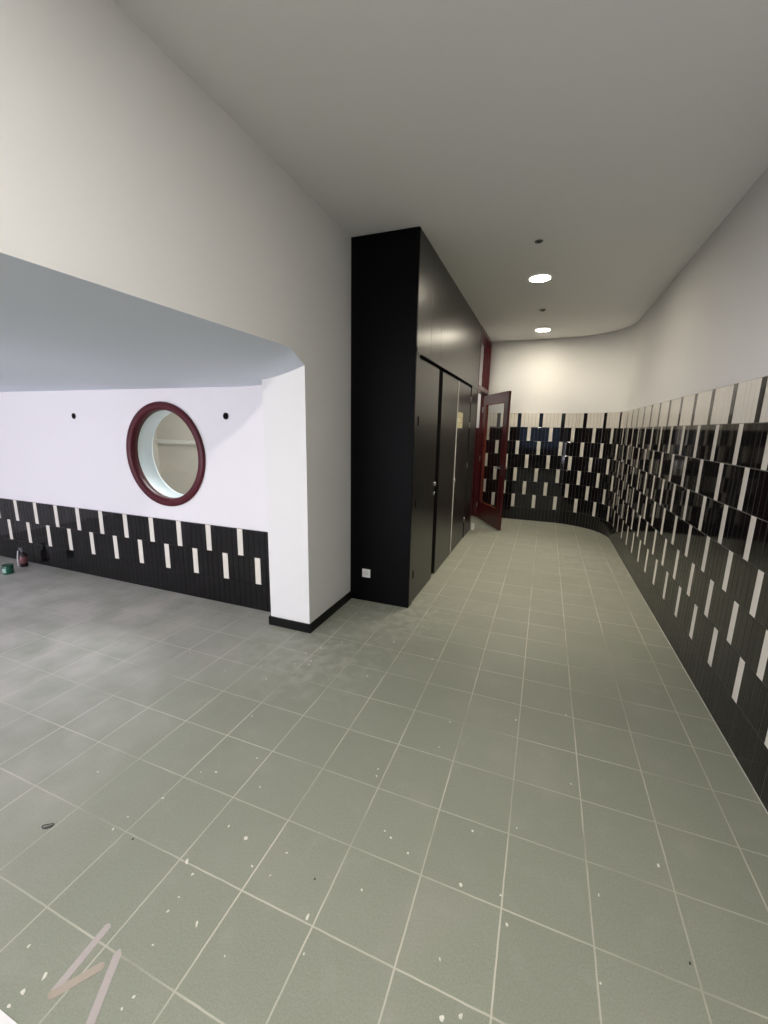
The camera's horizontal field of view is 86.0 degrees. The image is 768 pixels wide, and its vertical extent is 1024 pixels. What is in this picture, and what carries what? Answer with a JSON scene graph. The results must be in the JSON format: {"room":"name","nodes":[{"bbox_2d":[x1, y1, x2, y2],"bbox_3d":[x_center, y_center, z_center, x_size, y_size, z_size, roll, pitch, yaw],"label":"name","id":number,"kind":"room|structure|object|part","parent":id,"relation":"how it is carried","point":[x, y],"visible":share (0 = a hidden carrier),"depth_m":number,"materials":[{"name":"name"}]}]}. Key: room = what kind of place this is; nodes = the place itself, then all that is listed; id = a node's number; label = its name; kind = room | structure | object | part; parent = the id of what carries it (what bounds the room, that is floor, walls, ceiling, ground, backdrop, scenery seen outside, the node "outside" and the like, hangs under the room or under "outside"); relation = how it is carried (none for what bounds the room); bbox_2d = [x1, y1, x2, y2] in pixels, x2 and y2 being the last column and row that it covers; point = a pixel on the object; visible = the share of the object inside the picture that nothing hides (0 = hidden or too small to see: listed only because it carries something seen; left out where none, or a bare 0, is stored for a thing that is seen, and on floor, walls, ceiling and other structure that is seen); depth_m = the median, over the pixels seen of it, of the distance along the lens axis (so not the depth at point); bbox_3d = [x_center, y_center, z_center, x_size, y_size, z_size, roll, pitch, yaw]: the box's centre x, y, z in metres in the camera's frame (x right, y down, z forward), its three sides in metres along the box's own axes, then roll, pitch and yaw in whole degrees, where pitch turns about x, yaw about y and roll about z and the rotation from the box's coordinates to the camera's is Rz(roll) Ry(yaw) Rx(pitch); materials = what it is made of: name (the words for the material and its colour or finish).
{"room":"building hallway","nodes":[
{"label":"building hallway","id":0,"kind":"room"},
{"bbox_2d":[0,385,267,531],"bbox_3d":[-3.372,-0.451,4.562,5.430,2.305,0.190,5,12,21],"label":"wall","id":1,"kind":"structure","parent":0,"point":[48,456],"depth_m":4.17,"materials":[{"name":"white paint"}]},
{"bbox_2d":[0,498,270,611],"bbox_3d":[-3.474,0.319,4.643,5.280,0.760,0.016,5,12,21],"label":"tiling","id":2,"kind":"structure","parent":1,"relation":"attached to","point":[230,565],"depth_m":4.25,"materials":[{"name":"black tile"}]},
{"bbox_2d":[126,401,205,505],"bbox_3d":[-2.057,-0.561,4.018,0.992,0.992,0.246,5,12,21],"label":"window","id":3,"kind":"structure","parent":1,"relation":"in","point":[142,428],"depth_m":4.06,"materials":[{"name":"red paint"}]},
{"bbox_2d":[223,413,228,419],"bbox_3d":[-1.381,-0.837,3.591,0.060,0.060,0.006,5,12,21],"label":"outlet","id":4,"kind":"object","parent":1,"relation":"attached to","point":[225,415],"visible":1,"depth_m":3.59,"materials":[{"name":"black plastic"}]},
{"bbox_2d":[0,252,303,391],"bbox_3d":[-4.331,-0.802,1.397,5.803,0.212,6.210,5,12,21],"label":"ceiling","id":5,"kind":"structure","parent":0,"point":[59,331],"depth_m":2.12,"materials":[{"name":"white paint"}]},
{"bbox_2d":[0,0,350,623],"bbox_3d":[-1.704,-0.149,0.818,0.383,3.270,6.818,5,12,21],"label":"wall","id":6,"kind":"structure","parent":0,"point":[119,171],"depth_m":1.97,"materials":[{"name":"white paint"}]},
{"bbox_2d":[269,591,351,632],"bbox_3d":[-0.660,0.884,3.847,0.413,0.075,0.792,5,12,21],"label":"baseboard","id":7,"kind":"structure","parent":6,"relation":"attached to","point":[276,621],"depth_m":3.53,"materials":[{"name":"black"}]},
{"bbox_2d":[153,413,197,493],"bbox_3d":[-2.302,-0.861,5.434,4.540,2.800,2.315,5,12,21],"label":"wall","id":8,"kind":"structure","parent":0,"point":[177,464],"depth_m":7.07,"materials":[{"name":"beige paint"}]},
{"bbox_2d":[155,439,195,444],"bbox_3d":[-2.991,-0.877,6.832,2.070,2.250,0.050,5,12,21],"label":"trim","id":9,"kind":"structure","parent":8,"relation":"attached to","point":[156,440],"depth_m":6.96,"materials":[{"name":"grey"}]},
{"bbox_2d":[0,516,767,1023],"bbox_3d":[-1.979,0.977,3.833,9.192,0.150,11.930,5,12,21],"label":"floor","id":10,"kind":"structure","parent":0,"point":[149,690],"depth_m":1.86,"materials":[{"name":"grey tile"}]},
{"bbox_2d":[1,563,14,574],"bbox_3d":[-4.236,0.642,4.638,0.103,0.103,0.103,5,12,21],"label":"tin","id":11,"kind":"object","parent":10,"relation":"on","point":[8,568],"visible":1,"depth_m":4.61,"materials":[{"name":"green metal"}]},
{"bbox_3d":[-4.235,0.598,4.629,0.103,0.012,0.103,5,12,21],"label":"lid","id":12,"kind":"part","parent":11,"relation":"part of","materials":[{"name":"green metal"}]},
{"bbox_2d":[0,1009,16,1023],"bbox_3d":[-1.575,1.480,1.014,0.915,0.002,0.683,5,12,21],"label":"paper sheet","id":13,"kind":"object","parent":10,"relation":"on","point":[4,1018],"visible":1,"depth_m":1.18,"materials":[{"name":"white paper"}]},
{"bbox_2d":[17,547,28,566],"bbox_3d":[-4.272,0.533,4.866,0.099,0.224,0.082,5,12,21],"label":"spray bottle","id":14,"kind":"object","parent":10,"relation":"on","point":[23,558],"visible":1,"depth_m":4.84,"materials":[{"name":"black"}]},
{"bbox_2d":[42,823,53,828],"bbox_3d":[-1.426,1.332,1.745,0.046,0.006,0.026,-2,12,-13],"label":"wire loop","id":15,"kind":"object","parent":10,"relation":"on","point":[50,823],"visible":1,"depth_m":1.74,"materials":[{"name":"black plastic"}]},
{"bbox_2d":[47,962,104,999],"bbox_3d":[-0.945,1.439,1.266,0.142,0.005,0.026,-7,14,-33],"label":"tape strip","id":16,"kind":"object","parent":10,"relation":"on","point":[97,968],"visible":1,"depth_m":1.26,"materials":[{"name":"beige plastic"}]},
{"bbox_2d":[51,923,110,989],"bbox_3d":[-0.970,1.430,1.320,0.025,0.001,0.196,5,12,17],"label":"tape strip","id":17,"kind":"object","parent":10,"relation":"on","point":[102,932],"visible":1,"depth_m":1.32,"materials":[{"name":"plastic"}]},
{"bbox_2d":[86,949,121,1023],"bbox_3d":[-0.839,1.463,1.172,0.026,0.001,0.356,-1,12,-8],"label":"tape strip","id":18,"kind":"object","parent":10,"relation":"on","point":[94,1012],"visible":1,"depth_m":1.25,"materials":[{"name":"plastic"}]},
{"bbox_2d":[350,226,481,607],"bbox_3d":[0.596,-1.011,5.265,0.626,3.265,3.392,5,12,21],"label":"closet","id":19,"kind":"object","parent":10,"relation":"on","point":[416,338],"visible":1,"depth_m":3.84,"materials":[{"name":"black"}]},
{"bbox_2d":[362,569,369,577],"bbox_3d":[-0.174,0.599,4.024,0.084,0.084,0.013,5,12,21],"label":"power socket","id":20,"kind":"object","parent":19,"relation":"attached to","point":[365,572],"visible":1,"depth_m":4.02,"materials":[{"name":"white plastic"}]},
{"bbox_3d":[-0.022,-0.709,3.726,0.609,3.265,0.020,5,12,21],"label":"panel","id":21,"kind":"part","parent":19,"relation":"part of","materials":[{"name":"black"}]},
{"bbox_3d":[0.345,-1.884,3.602,0.049,0.898,0.439,5,12,21],"label":"panel","id":22,"kind":"part","parent":19,"relation":"part of","materials":[{"name":"black laminate"}]},
{"bbox_3d":[0.405,-0.295,4.163,0.041,2.273,0.725,5,12,21],"label":"door","id":23,"kind":"part","parent":19,"relation":"part of","materials":[{"name":"black laminate"}]},
{"bbox_3d":[0.494,-1.958,3.979,0.049,0.898,0.376,5,12,21],"label":"panel","id":24,"kind":"part","parent":19,"relation":"part of","materials":[{"name":"black laminate"}]},
{"bbox_3d":[0.848,-0.547,5.268,0.053,2.364,3.371,5,12,21],"label":"door frame","id":25,"kind":"part","parent":19,"relation":"part of","materials":[{"name":"black laminate"}]},
{"bbox_3d":[0.748,-0.465,5.029,0.041,2.273,0.850,5,12,21],"label":"door","id":26,"kind":"part","parent":19,"relation":"part of","materials":[{"name":"black laminate"}]},
{"bbox_2d":[457,412,462,427],"bbox_3d":[1.016,-1.221,5.487,0.002,0.205,0.340,5,12,21],"label":"paper notice","id":27,"kind":"object","parent":19,"relation":"attached to","point":[460,415],"visible":1,"depth_m":5.47,"materials":[{"name":"yellow paper"}]},
{"bbox_3d":[1.024,-2.221,5.320,0.049,0.898,2.548,5,12,21],"label":"panel","id":28,"kind":"part","parent":19,"relation":"part of","materials":[{"name":"black laminate"}]},
{"bbox_3d":[1.076,-0.628,5.860,0.041,2.273,0.894,5,12,21],"label":"door","id":29,"kind":"part","parent":19,"relation":"part of","materials":[{"name":"black laminate"}]},
{"bbox_2d":[113,0,767,342],"bbox_3d":[0.671,-2.127,2.176,3.639,0.150,11.930,5,12,21],"label":"ceiling","id":30,"kind":"structure","parent":0,"point":[618,136],"depth_m":2.15,"materials":[{"name":"white paint"}]},
{"bbox_2d":[529,274,551,281],"bbox_3d":[1.651,-2.471,4.355,0.228,0.008,0.228,5,12,21],"label":"recessed light","id":31,"kind":"object","parent":30,"relation":"in","point":[540,277],"visible":1,"depth_m":4.35,"materials":[{"name":"white plastic"}]},
{"bbox_2d":[535,328,550,331],"bbox_3d":[2.538,-2.906,6.570,0.228,0.008,0.228,5,12,21],"label":"recessed light","id":32,"kind":"object","parent":30,"relation":"in","point":[539,329],"visible":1,"depth_m":6.54,"materials":[{"name":"white plastic"}]},
{"bbox_2d":[475,168,767,482],"bbox_3d":[0.263,-0.472,2.581,3.894,3.270,11.582,5,12,21],"label":"wall","id":33,"kind":"structure","parent":0,"point":[708,329],"depth_m":4.06,"materials":[{"name":"white paint"}]},
{"bbox_2d":[469,326,510,529],"bbox_3d":[1.903,-1.385,7.223,0.652,3.267,1.263,5,12,21],"label":"door","id":34,"kind":"structure","parent":33,"relation":"in","point":[489,514],"depth_m":7.46,"materials":[{"name":"paint"}]},
{"bbox_3d":[1.660,-1.408,7.314,0.132,3.267,1.263,5,12,21],"label":"frame","id":35,"kind":"part","parent":34,"relation":"part of","materials":[{"name":"paint"}]},
{"bbox_2d":[482,376,767,813],"bbox_3d":[0.915,0.216,2.447,2.182,2.000,11.322,5,12,21],"label":"tiling","id":36,"kind":"structure","parent":33,"relation":"attached to","point":[678,488],"depth_m":3.18,"materials":[{"name":"black tile"}]},
{"bbox_3d":[0.685,-1.486,7.597,1.878,3.270,1.430,5,12,21],"label":"wall","id":37,"kind":"structure","parent":0,"visible":0},
{"bbox_2d":[471,428,478,515],"bbox_3d":[0.738,-0.732,7.785,1.778,1.720,1.341,5,12,21],"label":"trim","id":38,"kind":"structure","parent":37,"relation":"attached to","point":[477,429],"depth_m":8.07,"materials":[{"name":"paint"}]}
]}

